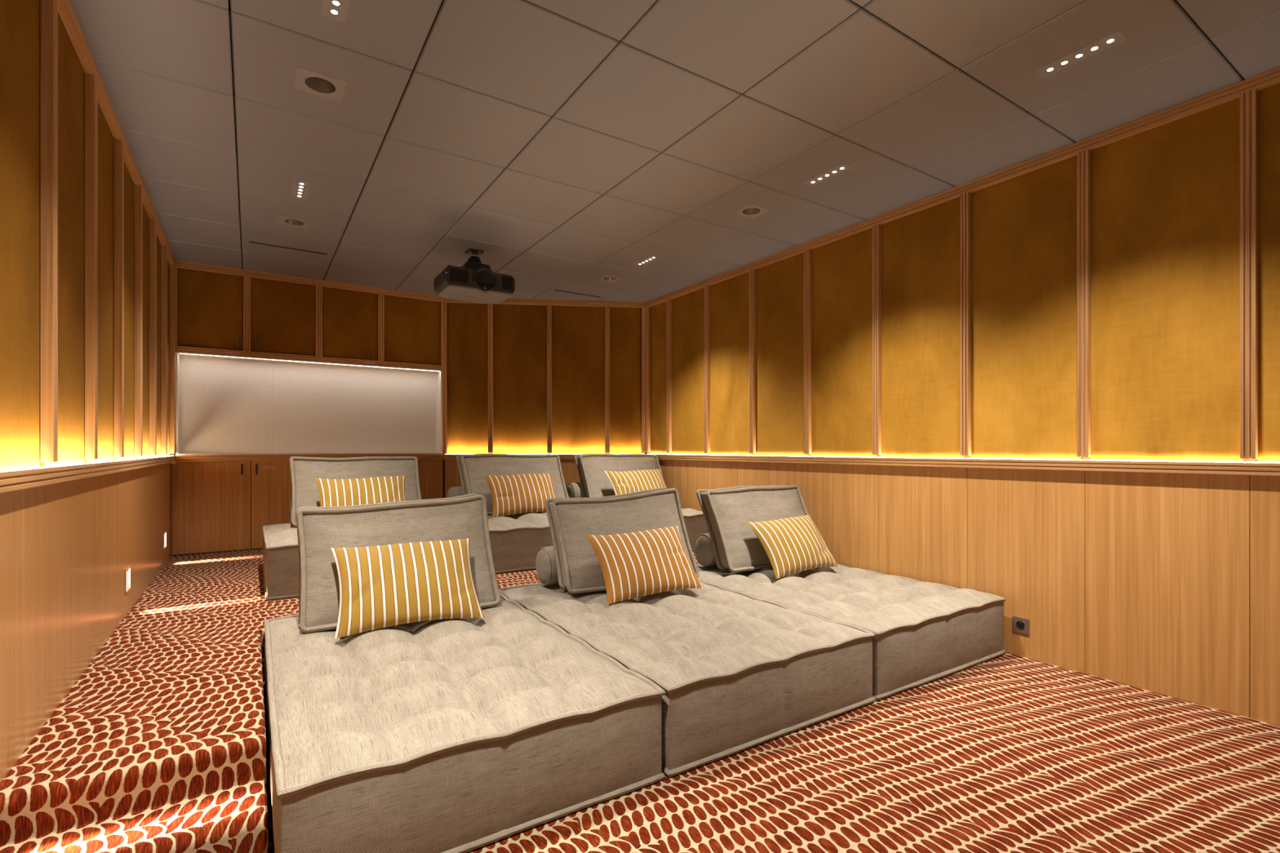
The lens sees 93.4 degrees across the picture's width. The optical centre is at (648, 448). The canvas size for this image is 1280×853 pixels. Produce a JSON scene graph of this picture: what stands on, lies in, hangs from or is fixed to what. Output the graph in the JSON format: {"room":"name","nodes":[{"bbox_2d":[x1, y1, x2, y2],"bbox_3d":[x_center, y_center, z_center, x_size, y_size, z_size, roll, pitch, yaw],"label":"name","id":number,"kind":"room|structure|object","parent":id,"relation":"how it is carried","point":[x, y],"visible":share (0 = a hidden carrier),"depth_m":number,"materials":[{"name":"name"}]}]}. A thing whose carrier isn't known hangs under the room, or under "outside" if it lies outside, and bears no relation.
{"room":"home theater","nodes":[
{"label":"home theater","id":0,"kind":"room"},
{"bbox_2d":[0,462,170,783],"bbox_3d":[-1.336,-0.200,0.964,0.100,2.600,9.080,0,0,-33],"label":"wall","id":1,"kind":"structure","parent":0,"point":[67,548],"depth_m":2.04,"materials":[{"name":"brown wood"}]},
{"bbox_2d":[0,0,39,470],"bbox_3d":[-1.707,-0.691,1.597,0.027,1.538,0.539,0,0,-33],"label":"wall panel","id":2,"kind":"object","parent":1,"relation":"attached to","point":[20,20],"visible":0.88,"depth_m":1.66,"materials":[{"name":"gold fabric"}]},
{"bbox_2d":[40,0,57,462],"bbox_3d":[-1.847,-0.703,1.856,0.030,1.487,0.047,0,0,-33],"label":"trim","id":3,"kind":"structure","parent":1,"relation":"attached to","point":[48,8],"depth_m":1.84,"materials":[{"name":"brown wood"}]},
{"bbox_2d":[40,13,84,466],"bbox_3d":[-2.029,-0.691,2.087,0.027,1.538,0.539,0,0,-33],"label":"wall panel","id":4,"kind":"object","parent":1,"relation":"attached to","point":[70,70],"visible":0.59,"depth_m":2.12,"materials":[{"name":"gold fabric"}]},
{"bbox_2d":[0,455,173,471],"bbox_3d":[-1.280,0.060,1.001,0.008,0.014,9.060,0,0,-33],"label":"light strip","id":5,"kind":"object","parent":1,"relation":"attached to","point":[167,455],"visible":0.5,"depth_m":2.00,"materials":[{"name":"white"}]},
{"bbox_2d":[0,455,175,493],"bbox_3d":[-1.282,0.083,1.000,0.030,0.051,9.080,0,0,-33],"label":"trim","id":6,"kind":"structure","parent":1,"relation":"attached to","point":[10,481],"depth_m":1.97,"materials":[{"name":"brown wood"}]},
{"bbox_2d":[84,72,97,459],"bbox_3d":[-2.169,-0.703,2.345,0.030,1.487,0.047,0,0,-33],"label":"trim","id":7,"kind":"structure","parent":1,"relation":"attached to","point":[91,82],"depth_m":2.33,"materials":[{"name":"brown wood"}]},
{"bbox_2d":[84,74,113,462],"bbox_3d":[-2.352,-0.691,2.576,0.027,1.538,0.539,0,0,-33],"label":"wall panel","id":8,"kind":"object","parent":1,"relation":"attached to","point":[105,138],"visible":0.56,"depth_m":2.62,"materials":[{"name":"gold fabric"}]},
{"bbox_2d":[57,0,175,266],"bbox_3d":[-1.282,-1.473,1.000,0.030,0.054,9.080,0,0,-33],"label":"trim","id":9,"kind":"structure","parent":1,"relation":"attached to","point":[66,11],"depth_m":2.54,"materials":[{"name":"brown wood"}]},
{"bbox_2d":[113,137,124,457],"bbox_3d":[-2.492,-0.703,2.834,0.030,1.487,0.047,0,0,-33],"label":"trim","id":10,"kind":"structure","parent":1,"relation":"attached to","point":[118,145],"depth_m":2.82,"materials":[{"name":"brown wood"}]},
{"bbox_2d":[113,162,133,460],"bbox_3d":[-2.674,-0.691,3.065,0.027,1.538,0.539,0,0,-33],"label":"wall panel","id":11,"kind":"object","parent":1,"relation":"attached to","point":[128,182],"visible":0.48,"depth_m":3.14,"materials":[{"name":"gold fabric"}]},
{"bbox_2d":[124,565,130,594],"bbox_3d":[-2.687,0.676,3.109,0.006,0.122,0.132,0,0,-33],"label":"step light","id":12,"kind":"object","parent":1,"relation":"attached to","point":[127,571],"visible":1,"depth_m":3.11,"materials":[{"name":"white plastic"}]},
{"bbox_2d":[133,184,142,456],"bbox_3d":[-2.814,-0.703,3.324,0.030,1.487,0.047,0,0,-33],"label":"trim","id":13,"kind":"structure","parent":1,"relation":"attached to","point":[138,190],"depth_m":3.31,"materials":[{"name":"brown wood"}]},
{"bbox_2d":[133,204,149,458],"bbox_3d":[-2.997,-0.691,3.554,0.027,1.538,0.539,0,0,-33],"label":"wall panel","id":14,"kind":"object","parent":1,"relation":"attached to","point":[145,217],"visible":0.47,"depth_m":3.65,"materials":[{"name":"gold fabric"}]},
{"bbox_2d":[149,218,156,455],"bbox_3d":[-3.137,-0.703,3.813,0.030,1.487,0.047,0,0,-33],"label":"trim","id":15,"kind":"structure","parent":1,"relation":"attached to","point":[153,224],"depth_m":3.79,"materials":[{"name":"brown wood"}]},
{"bbox_2d":[149,235,160,457],"bbox_3d":[-3.319,-0.691,4.044,0.027,1.538,0.539,0,0,-33],"label":"wall panel","id":16,"kind":"object","parent":1,"relation":"attached to","point":[158,244],"visible":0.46,"depth_m":4.16,"materials":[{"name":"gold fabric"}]},
{"bbox_2d":[160,244,167,454],"bbox_3d":[-3.459,-0.703,4.302,0.030,1.487,0.047,0,0,-33],"label":"trim","id":17,"kind":"structure","parent":1,"relation":"attached to","point":[163,248],"depth_m":4.28,"materials":[{"name":"brown wood"}]},
{"bbox_2d":[163,530,166,550],"bbox_3d":[-3.568,0.676,4.445,0.006,0.122,0.132,0,0,-33],"label":"step light","id":18,"kind":"object","parent":1,"relation":"attached to","point":[165,532],"visible":1,"depth_m":4.42,"materials":[{"name":"white plastic"}]},
{"bbox_2d":[160,259,169,456],"bbox_3d":[-3.631,-0.691,4.517,0.027,1.538,0.500,0,0,-33],"label":"wall panel","id":19,"kind":"object","parent":1,"relation":"attached to","point":[168,264],"visible":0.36,"depth_m":4.66,"materials":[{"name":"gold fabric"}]},
{"bbox_2d":[169,264,175,453],"bbox_3d":[-3.764,-0.703,4.765,0.030,1.487,0.050,0,0,-33],"label":"trim","id":20,"kind":"structure","parent":1,"relation":"attached to","point":[172,268],"depth_m":4.75,"materials":[{"name":"brown wood"}]},
{"bbox_2d":[169,453,444,551],"bbox_3d":[-3.099,-0.323,5.683,2.292,2.355,0.060,0,0,-33],"label":"wall","id":21,"kind":"structure","parent":0,"point":[255,453],"depth_m":5.05,"materials":[{"name":"brown wood"}]},
{"bbox_2d":[175,351,442,454],"bbox_3d":[-2.953,-0.361,5.447,2.074,0.822,0.194,0,0,-33],"label":"wall niche","id":22,"kind":"object","parent":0,"point":[225,404],"visible":0.99,"depth_m":5.41,"materials":[{"name":"white paint"}]},
{"bbox_2d":[175,266,444,453],"bbox_3d":[-2.981,-0.727,5.504,2.092,1.537,0.347,0,0,-33],"label":"wall","id":23,"kind":"structure","parent":0,"point":[216,313],"depth_m":5.30,"materials":[{"name":"brown wood"}]},
{"bbox_2d":[175,260,444,302],"bbox_3d":[-2.903,-1.473,5.386,2.092,0.054,0.030,0,0,-33],"label":"trim","id":24,"kind":"structure","parent":23,"relation":"attached to","point":[180,264],"depth_m":5.28,"materials":[{"name":"brown wood"}]},
{"bbox_2d":[444,307,644,497],"bbox_3d":[-1.035,-0.323,6.139,2.003,2.355,0.100,0,0,-6],"label":"wall","id":25,"kind":"structure","parent":0,"point":[452,477],"depth_m":6.11,"materials":[{"name":"brown wood"}]},
{"bbox_2d":[444,302,447,453],"bbox_3d":[-2.010,-0.703,5.966,0.026,1.487,0.030,0,0,-6],"label":"trim","id":26,"kind":"structure","parent":25,"relation":"attached to","point":[445,303],"depth_m":5.95,"materials":[{"name":"brown wood"}]},
{"bbox_2d":[447,302,488,453],"bbox_3d":[-1.800,-0.691,6.015,0.394,1.538,0.027,0,0,-6],"label":"wall panel","id":27,"kind":"object","parent":25,"relation":"attached to","point":[467,323],"visible":0.88,"depth_m":6.00,"materials":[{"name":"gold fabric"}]},
{"bbox_2d":[488,303,493,453],"bbox_3d":[-1.578,-0.703,6.013,0.047,1.487,0.030,0,0,-6],"label":"trim","id":28,"kind":"structure","parent":25,"relation":"attached to","point":[490,305],"depth_m":6.00,"materials":[{"name":"brown wood"}]},
{"bbox_2d":[444,453,577,459],"bbox_3d":[-1.028,0.083,6.074,2.003,0.051,0.031,0,0,-6],"label":"trim","id":29,"kind":"structure","parent":25,"relation":"attached to","point":[562,456],"depth_m":6.08,"materials":[{"name":"brown wood"}]},
{"bbox_2d":[493,304,547,453],"bbox_3d":[-1.292,-0.691,6.071,0.535,1.538,0.027,0,0,-6],"label":"wall panel","id":30,"kind":"object","parent":25,"relation":"attached to","point":[519,331],"visible":0.85,"depth_m":6.06,"materials":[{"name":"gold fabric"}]},
{"bbox_2d":[444,297,645,307],"bbox_3d":[-1.028,-1.473,6.074,2.003,0.054,0.031,0,0,-6],"label":"trim","id":31,"kind":"structure","parent":25,"relation":"attached to","point":[508,301],"depth_m":6.08,"materials":[{"name":"brown wood"}]},
{"bbox_2d":[546,304,551,453],"bbox_3d":[-1.000,-0.703,6.077,0.047,1.487,0.030,0,0,-6],"label":"trim","id":32,"kind":"structure","parent":25,"relation":"attached to","point":[548,307],"depth_m":6.06,"materials":[{"name":"brown wood"}]},
{"bbox_2d":[551,305,604,453],"bbox_3d":[-0.713,-0.691,6.134,0.535,1.538,0.027,0,0,-6],"label":"wall panel","id":33,"kind":"object","parent":25,"relation":"attached to","point":[578,332],"visible":0.91,"depth_m":6.12,"materials":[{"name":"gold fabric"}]},
{"bbox_2d":[604,306,609,453],"bbox_3d":[-0.421,-0.703,6.141,0.047,1.487,0.030,0,0,-6],"label":"trim","id":34,"kind":"structure","parent":25,"relation":"attached to","point":[606,308],"depth_m":6.13,"materials":[{"name":"brown wood"}]},
{"bbox_2d":[609,306,640,453],"bbox_3d":[-0.240,-0.691,6.186,0.323,1.538,0.027,0,0,-6],"label":"wall panel","id":35,"kind":"object","parent":25,"relation":"attached to","point":[624,322],"visible":0.89,"depth_m":6.17,"materials":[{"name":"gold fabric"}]},
{"bbox_2d":[641,306,645,452],"bbox_3d":[-0.052,-0.703,6.181,0.040,1.487,0.030,0,0,-6],"label":"trim","id":36,"kind":"structure","parent":25,"relation":"attached to","point":[643,309],"depth_m":6.17,"materials":[{"name":"brown wood"}]},
{"bbox_2d":[70,0,1279,302],"bbox_3d":[0.311,-1.570,2.141,4.240,0.140,10.240,0,0,-33],"label":"ceiling","id":37,"kind":"structure","parent":0,"point":[571,144],"depth_m":2.71,"materials":[{"name":"grey paint"}]},
{"bbox_2d":[248,241,327,254],"bbox_3d":[-2.688,-1.499,4.510,0.504,0.003,0.026,0,0,-33],"label":"ceiling vent","id":38,"kind":"object","parent":37,"relation":"in","point":[249,242],"visible":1,"depth_m":4.50,"materials":[{"name":"grey plastic"}]},
{"bbox_2d":[278,215,310,229],"bbox_3d":[-2.348,-1.539,3.993,0.176,0.079,0.176,0,0,-33],"label":"recessed light","id":39,"kind":"object","parent":37,"relation":"in","point":[286,220],"visible":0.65,"depth_m":4.01,"materials":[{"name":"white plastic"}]},
{"bbox_2d":[291,179,310,199],"bbox_3d":[-2.020,-1.514,3.495,0.078,0.029,0.278,0,0,-33],"label":"recessed light","id":40,"kind":"object","parent":37,"relation":"in","point":[300,188],"visible":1,"depth_m":3.49,"materials":[{"name":"white"}]},
{"bbox_2d":[294,66,346,102],"bbox_3d":[-1.355,-1.539,2.487,0.176,0.079,0.176,0,0,-33],"label":"recessed light","id":41,"kind":"object","parent":37,"relation":"in","point":[310,82],"visible":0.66,"depth_m":2.51,"materials":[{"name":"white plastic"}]},
{"bbox_2d":[320,0,350,22],"bbox_3d":[-1.024,-1.514,1.986,0.078,0.029,0.278,0,0,-33],"label":"recessed light","id":42,"kind":"object","parent":37,"relation":"in","point":[337,10],"visible":0.98,"depth_m":2.06,"materials":[{"name":"white"}]},
{"bbox_2d":[433,248,515,304],"bbox_3d":[-1.311,-1.320,4.522,0.523,0.360,0.400,0,0,-33],"label":"projector","id":43,"kind":"object","parent":37,"relation":"hanging from","point":[475,281],"visible":1,"depth_m":4.41,"materials":[{"name":"grey plastic"}]},
{"bbox_2d":[434,273,442,286],"bbox_3d":[-1.532,-1.225,4.386,0.006,0.051,0.226,0,0,-33],"label":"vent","id":44,"kind":"object","parent":43,"relation":"attached to","point":[438,279],"depth_m":4.37,"materials":[{"name":"black plastic"}]},
{"bbox_2d":[449,267,468,284],"bbox_3d":[-1.346,-1.226,4.275,0.132,0.094,0.010,0,0,-33],"label":"grille","id":45,"kind":"object","parent":43,"relation":"attached to","point":[457,275],"depth_m":4.27,"materials":[{"name":"black plastic"}]},
{"bbox_2d":[502,275,512,290],"bbox_3d":[-1.048,-1.226,4.472,0.079,0.094,0.010,0,0,-33],"label":"grille","id":46,"kind":"object","parent":43,"relation":"attached to","point":[507,281],"depth_m":4.47,"materials":[{"name":"black plastic"}]},
{"bbox_2d":[553,289,599,297],"bbox_3d":[-0.685,-1.499,5.831,0.504,0.003,0.026,0,0,-33],"label":"ceiling vent","id":47,"kind":"object","parent":37,"relation":"in","point":[553,290],"visible":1,"depth_m":5.82,"materials":[{"name":"grey plastic"}]},
{"bbox_2d":[597,274,622,282],"bbox_3d":[-0.344,-1.539,5.314,0.176,0.079,0.176,0,0,-33],"label":"recessed light","id":48,"kind":"object","parent":37,"relation":"in","point":[606,277],"visible":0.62,"depth_m":5.34,"materials":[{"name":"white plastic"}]},
{"bbox_2d":[634,255,660,266],"bbox_3d":[-0.016,-1.514,4.817,0.078,0.029,0.278,0,0,-33],"label":"recessed light","id":49,"kind":"object","parent":37,"relation":"in","point":[651,258],"visible":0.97,"depth_m":4.81,"materials":[{"name":"white"}]},
{"bbox_2d":[732,203,770,218],"bbox_3d":[0.649,-1.539,3.808,0.176,0.079,0.176,0,0,-33],"label":"recessed light","id":50,"kind":"object","parent":37,"relation":"in","point":[751,211],"visible":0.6,"depth_m":3.84,"materials":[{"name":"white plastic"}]},
{"bbox_2d":[803,163,852,186],"bbox_3d":[0.979,-1.514,3.307,0.078,0.029,0.278,0,0,-33],"label":"recessed light","id":51,"kind":"object","parent":37,"relation":"in","point":[842,167],"visible":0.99,"depth_m":3.30,"materials":[{"name":"white"}]},
{"bbox_2d":[1035,31,1127,77],"bbox_3d":[1.643,-1.514,2.300,0.078,0.029,0.278,0,0,-33],"label":"recessed light","id":52,"kind":"object","parent":37,"relation":"in","point":[1116,37],"visible":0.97,"depth_m":2.29,"materials":[{"name":"white"}]},
{"bbox_2d":[262,652,1279,852],"bbox_3d":[1.086,1.100,0.955,3.935,0.001,6.400,0,0,-33],"label":"floor","id":53,"kind":"structure","parent":0,"point":[1007,753],"depth_m":1.98,"materials":[{"name":"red carpet"}]},
{"bbox_2d":[0,548,697,852],"bbox_3d":[-1.002,0.977,4.122,3.935,0.245,4.215,0,0,-33],"label":"platform","id":54,"kind":"object","parent":53,"relation":"on","point":[158,745],"visible":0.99,"depth_m":1.79,"materials":[{"name":"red carpet"}]},
{"bbox_2d":[262,523,299,600],"bbox_3d":[-2.000,0.680,4.146,1.100,0.349,1.158,0,0,-33],"label":"daybed","id":55,"kind":"object","parent":54,"relation":"on","point":[280,541],"visible":0.22,"depth_m":3.43,"materials":[{"name":"beige fabric"}]},
{"bbox_2d":[288,456,422,527],"bbox_3d":[-2.142,0.294,4.446,0.865,0.478,0.363,0,0,-33],"label":"cushion","id":56,"kind":"object","parent":55,"relation":"on","point":[303,470],"visible":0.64,"depth_m":4.39,"materials":[{"name":"beige fabric"}]},
{"bbox_2d":[314,475,405,506],"bbox_3d":[-1.974,0.354,4.184,0.593,0.310,0.250,0,0,-32],"label":"lumbar pillow","id":57,"kind":"object","parent":55,"relation":"on","point":[357,491],"visible":0.55,"depth_m":4.15,"materials":[{"name":"yellow fabric"}]},
{"bbox_2d":[171,459,443,555],"bbox_3d":[-2.997,0.481,5.502,2.121,0.747,0.333,0,0,-33],"label":"base cabinet","id":58,"kind":"object","parent":54,"relation":"on","point":[216,506],"visible":0.48,"depth_m":5.02,"materials":[{"name":"brown wood"}]},
{"bbox_2d":[175,453,444,462],"bbox_3d":[-2.903,0.079,5.386,2.092,0.058,0.030,0,0,-33],"label":"trim","id":59,"kind":"structure","parent":58,"relation":"attached to","point":[179,458],"depth_m":5.14,"materials":[{"name":"brown wood"}]},
{"bbox_2d":[487,511,553,573],"bbox_3d":[-1.078,0.679,4.754,1.102,0.350,1.158,0,0,-33],"label":"daybed","id":60,"kind":"object","parent":54,"relation":"on","point":[516,540],"visible":0.23,"depth_m":4.21,"materials":[{"name":"beige fabric"}]},
{"bbox_2d":[447,486,462,497],"bbox_3d":[-1.269,0.421,5.176,0.880,0.218,0.218,0,0,-33],"label":"bolster","id":61,"kind":"object","parent":60,"relation":"on","point":[454,491],"visible":0.18,"depth_m":4.91,"materials":[{"name":"beige fabric"}]},
{"bbox_2d":[456,453,568,515],"bbox_3d":[-1.129,0.286,5.095,0.898,0.487,0.372,0,0,-37],"label":"cushion","id":62,"kind":"object","parent":60,"relation":"on","point":[473,468],"visible":0.52,"depth_m":5.01,"materials":[{"name":"beige fabric"}]},
{"bbox_2d":[484,473,555,517],"bbox_3d":[-0.995,0.363,4.808,0.573,0.314,0.242,0,0,-31],"label":"lumbar pillow","id":63,"kind":"object","parent":60,"relation":"on","point":[517,494],"visible":0.86,"depth_m":4.73,"materials":[{"name":"fabric"}]},
{"bbox_2d":[681,508,708,551],"bbox_3d":[-0.181,0.682,5.333,1.029,0.345,1.140,0,0,-33],"label":"daybed","id":64,"kind":"object","parent":54,"relation":"on","point":[695,522],"visible":0.1,"depth_m":5.04,"materials":[{"name":"beige fabric"}]},
{"bbox_2d":[565,482,582,497],"bbox_3d":[-0.401,0.422,5.731,0.800,0.218,0.218,0,0,-33],"label":"bolster","id":65,"kind":"object","parent":64,"relation":"on","point":[574,490],"visible":0.25,"depth_m":5.47,"materials":[{"name":"beige fabric"}]},
{"bbox_2d":[573,453,662,497],"bbox_3d":[-0.242,0.292,5.681,0.864,0.488,0.369,0,0,-33],"label":"cushion","id":66,"kind":"object","parent":64,"relation":"on","point":[594,481],"visible":0.51,"depth_m":5.54,"materials":[{"name":"beige fabric"}]},
{"bbox_2d":[604,469,666,495],"bbox_3d":[-0.073,0.351,5.416,0.608,0.317,0.255,0,0,-32],"label":"lumbar pillow","id":67,"kind":"object","parent":64,"relation":"on","point":[625,482],"visible":0.5,"depth_m":5.36,"materials":[{"name":"yellow fabric"}]},
{"bbox_2d":[263,592,665,852],"bbox_3d":[-0.868,0.924,2.403,1.105,0.350,1.708,0,0,-33],"label":"daybed","id":68,"kind":"object","parent":53,"relation":"on","point":[464,735],"visible":0.82,"depth_m":1.80,"materials":[{"name":"beige fabric"}]},
{"bbox_2d":[295,493,500,633],"bbox_3d":[-1.194,0.511,2.908,0.865,0.535,0.380,0,0,-33],"label":"cushion","id":69,"kind":"object","parent":68,"relation":"on","point":[320,530],"visible":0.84,"depth_m":2.85,"materials":[{"name":"beige fabric"}]},
{"bbox_2d":[331,537,484,638],"bbox_3d":[-1.066,0.600,2.684,0.607,0.331,0.284,0,0,-31],"label":"lumbar pillow","id":70,"kind":"object","parent":68,"relation":"on","point":[381,586],"visible":1,"depth_m":2.62,"materials":[{"name":"yellow fabric"}]},
{"bbox_2d":[498,581,875,777],"bbox_3d":[0.057,0.926,3.013,1.106,0.347,1.706,0,0,-33],"label":"daybed","id":71,"kind":"object","parent":53,"relation":"on","point":[737,672],"visible":0.76,"depth_m":2.42,"materials":[{"name":"beige fabric"}]},
{"bbox_2d":[535,546,558,585],"bbox_3d":[-0.253,0.668,3.654,0.860,0.218,0.218,0,0,-33],"label":"bolster","id":72,"kind":"object","parent":71,"relation":"on","point":[545,562],"visible":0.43,"depth_m":3.38,"materials":[{"name":"beige fabric"}]},
{"bbox_2d":[544,487,698,594],"bbox_3d":[-0.152,0.512,3.542,0.846,0.527,0.395,0,0,-30],"label":"cushion","id":73,"kind":"object","parent":71,"relation":"on","point":[579,570],"visible":0.73,"depth_m":3.44,"materials":[{"name":"beige fabric"}]},
{"bbox_2d":[585,525,704,604],"bbox_3d":[-0.016,0.612,3.256,0.596,0.324,0.266,0,0,-30],"label":"lumbar pillow","id":74,"kind":"object","parent":71,"relation":"on","point":[633,565],"visible":1,"depth_m":3.19,"materials":[{"name":"fabric"}]},
{"bbox_2d":[695,561,1005,701],"bbox_3d":[0.985,0.926,3.624,1.105,0.347,1.708,0,0,-33],"label":"daybed","id":75,"kind":"object","parent":53,"relation":"on","point":[925,633],"visible":0.56,"depth_m":3.05,"materials":[{"name":"beige fabric"}]},
{"bbox_2d":[693,533,716,566],"bbox_3d":[0.684,0.667,4.176,0.800,0.218,0.218,0,0,-33],"label":"bolster","id":76,"kind":"object","parent":75,"relation":"on","point":[703,547],"visible":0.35,"depth_m":3.94,"materials":[{"name":"beige fabric"}]},
{"bbox_2d":[696,484,808,573],"bbox_3d":[0.755,0.512,4.045,0.827,0.503,0.390,0,0,-31],"label":"cushion","id":77,"kind":"object","parent":75,"relation":"on","point":[726,512],"visible":0.72,"depth_m":3.89,"materials":[{"name":"beige fabric"}]},
{"bbox_2d":[746,514,839,578],"bbox_3d":[0.927,0.611,3.830,0.572,0.328,0.258,0,0,-33],"label":"lumbar pillow","id":78,"kind":"object","parent":75,"relation":"on","point":[794,544],"visible":1,"depth_m":3.75,"materials":[{"name":"yellow fabric"}]},
{"bbox_2d":[658,192,1279,726],"bbox_3d":[2.284,-0.200,2.804,0.100,2.600,8.167,0,0,-33],"label":"wall","id":79,"kind":"structure","parent":0,"point":[1168,584],"depth_m":2.93,"materials":[{"name":"brown wood"}]},
{"bbox_2d":[645,306,650,452],"bbox_3d":[-0.006,-0.703,6.159,0.030,1.487,0.044,0,0,-33],"label":"trim","id":80,"kind":"structure","parent":79,"relation":"attached to","point":[647,308],"depth_m":6.14,"materials":[{"name":"brown wood"}]},
{"bbox_2d":[650,301,671,453],"bbox_3d":[0.119,-0.691,6.016,0.027,1.538,0.320,0,0,-33],"label":"wall panel","id":81,"kind":"object","parent":79,"relation":"attached to","point":[658,312],"visible":0.92,"depth_m":6.02,"materials":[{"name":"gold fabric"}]},
{"bbox_2d":[666,298,671,453],"bbox_3d":[0.199,-0.703,5.848,0.030,1.487,0.047,0,0,-33],"label":"trim","id":82,"kind":"structure","parent":79,"relation":"attached to","point":[669,300],"depth_m":5.83,"materials":[{"name":"brown wood"}]},
{"bbox_2d":[671,288,708,454],"bbox_3d":[0.380,-0.691,5.620,0.027,1.538,0.534,0,0,-33],"label":"wall panel","id":83,"kind":"object","parent":79,"relation":"attached to","point":[687,309],"visible":0.91,"depth_m":5.61,"materials":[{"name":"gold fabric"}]},
{"bbox_2d":[703,285,710,453],"bbox_3d":[0.519,-0.703,5.363,0.030,1.487,0.047,0,0,-33],"label":"trim","id":84,"kind":"structure","parent":79,"relation":"attached to","point":[707,288],"depth_m":5.35,"materials":[{"name":"brown wood"}]},
{"bbox_2d":[710,271,753,455],"bbox_3d":[0.700,-0.691,5.134,0.027,1.538,0.534,0,0,-33],"label":"wall panel","id":85,"kind":"object","parent":79,"relation":"attached to","point":[729,298],"visible":0.92,"depth_m":5.12,"materials":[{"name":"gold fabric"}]},
{"bbox_2d":[749,269,755,453],"bbox_3d":[0.839,-0.703,4.878,0.030,1.487,0.047,0,0,-33],"label":"trim","id":86,"kind":"structure","parent":79,"relation":"attached to","point":[753,272],"depth_m":4.86,"materials":[{"name":"brown wood"}]},
{"bbox_2d":[755,252,808,456],"bbox_3d":[1.020,-0.691,4.649,0.027,1.538,0.534,0,0,-33],"label":"wall panel","id":87,"kind":"object","parent":79,"relation":"attached to","point":[780,285],"visible":0.91,"depth_m":4.63,"materials":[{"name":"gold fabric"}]},
{"bbox_2d":[804,248,811,453],"bbox_3d":[1.159,-0.703,4.392,0.030,1.487,0.047,0,0,-33],"label":"trim","id":88,"kind":"structure","parent":79,"relation":"attached to","point":[807,253],"depth_m":4.38,"materials":[{"name":"brown wood"}]},
{"bbox_2d":[811,227,877,457],"bbox_3d":[1.340,-0.691,4.163,0.027,1.538,0.534,0,0,-33],"label":"wall panel","id":89,"kind":"object","parent":79,"relation":"attached to","point":[842,269],"visible":0.91,"depth_m":4.16,"materials":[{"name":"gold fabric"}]},
{"bbox_2d":[872,224,881,454],"bbox_3d":[1.479,-0.703,3.907,0.030,1.487,0.047,0,0,-33],"label":"trim","id":90,"kind":"structure","parent":79,"relation":"attached to","point":[877,229],"depth_m":3.89,"materials":[{"name":"brown wood"}]},
{"bbox_2d":[881,196,964,457],"bbox_3d":[1.660,-0.691,3.678,0.027,1.538,0.534,0,0,-33],"label":"wall panel","id":91,"kind":"object","parent":79,"relation":"attached to","point":[921,250],"visible":0.91,"depth_m":3.66,"materials":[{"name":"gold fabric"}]},
{"bbox_2d":[645,66,1279,306],"bbox_3d":[2.230,-1.473,2.768,0.030,0.054,8.167,0,0,-33],"label":"trim","id":92,"kind":"structure","parent":79,"relation":"attached to","point":[1271,77],"depth_m":3.13,"materials":[{"name":"brown wood"}]},
{"bbox_2d":[651,453,1279,475],"bbox_3d":[2.230,0.083,2.768,0.030,0.051,8.167,0,0,-33],"label":"trim","id":93,"kind":"structure","parent":79,"relation":"attached to","point":[1166,467],"depth_m":3.11,"materials":[{"name":"brown wood"}]},
{"bbox_2d":[960,191,971,455],"bbox_3d":[1.799,-0.703,3.421,0.030,1.487,0.047,0,0,-33],"label":"trim","id":94,"kind":"structure","parent":79,"relation":"attached to","point":[965,198],"depth_m":3.41,"materials":[{"name":"brown wood"}]},
{"bbox_2d":[652,453,1279,462],"bbox_3d":[2.228,0.060,2.767,0.008,0.014,8.147,0,0,-33],"label":"light strip","id":95,"kind":"object","parent":79,"relation":"attached to","point":[652,454],"visible":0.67,"depth_m":3.15,"materials":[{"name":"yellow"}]},
{"bbox_2d":[1012,615,1029,634],"bbox_3d":[1.965,0.933,3.186,0.012,0.080,0.080,0,0,-33],"label":"wall socket","id":96,"kind":"object","parent":79,"relation":"attached to","point":[1020,624],"visible":1,"depth_m":3.18,"materials":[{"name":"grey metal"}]},
{"bbox_2d":[971,155,1081,459],"bbox_3d":[1.980,-0.691,3.192,0.027,1.538,0.534,0,0,-33],"label":"wall panel","id":97,"kind":"object","parent":79,"relation":"attached to","point":[1024,227],"visible":0.93,"depth_m":3.16,"materials":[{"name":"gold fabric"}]},
{"bbox_2d":[1076,149,1090,457],"bbox_3d":[2.119,-0.703,2.936,0.030,1.487,0.047,0,0,-33],"label":"trim","id":98,"kind":"structure","parent":79,"relation":"attached to","point":[1083,158],"depth_m":2.92,"materials":[{"name":"brown wood"}]},
{"bbox_2d":[1090,97,1243,462],"bbox_3d":[2.300,-0.691,2.707,0.027,1.538,0.534,0,0,-33],"label":"wall panel","id":99,"kind":"object","parent":79,"relation":"attached to","point":[1165,199],"visible":0.93,"depth_m":2.67,"materials":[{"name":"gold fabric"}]},
{"bbox_2d":[1240,88,1257,458],"bbox_3d":[2.439,-0.703,2.450,0.030,1.487,0.047,0,0,-33],"label":"trim","id":100,"kind":"structure","parent":79,"relation":"attached to","point":[1248,100],"depth_m":2.44,"materials":[{"name":"brown wood"}]},
{"bbox_2d":[1257,83,1279,462],"bbox_3d":[2.620,-0.691,2.221,0.027,1.538,0.534,0,0,-33],"label":"wall panel","id":101,"kind":"object","parent":79,"relation":"attached to","point":[1268,98],"visible":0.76,"depth_m":2.41,"materials":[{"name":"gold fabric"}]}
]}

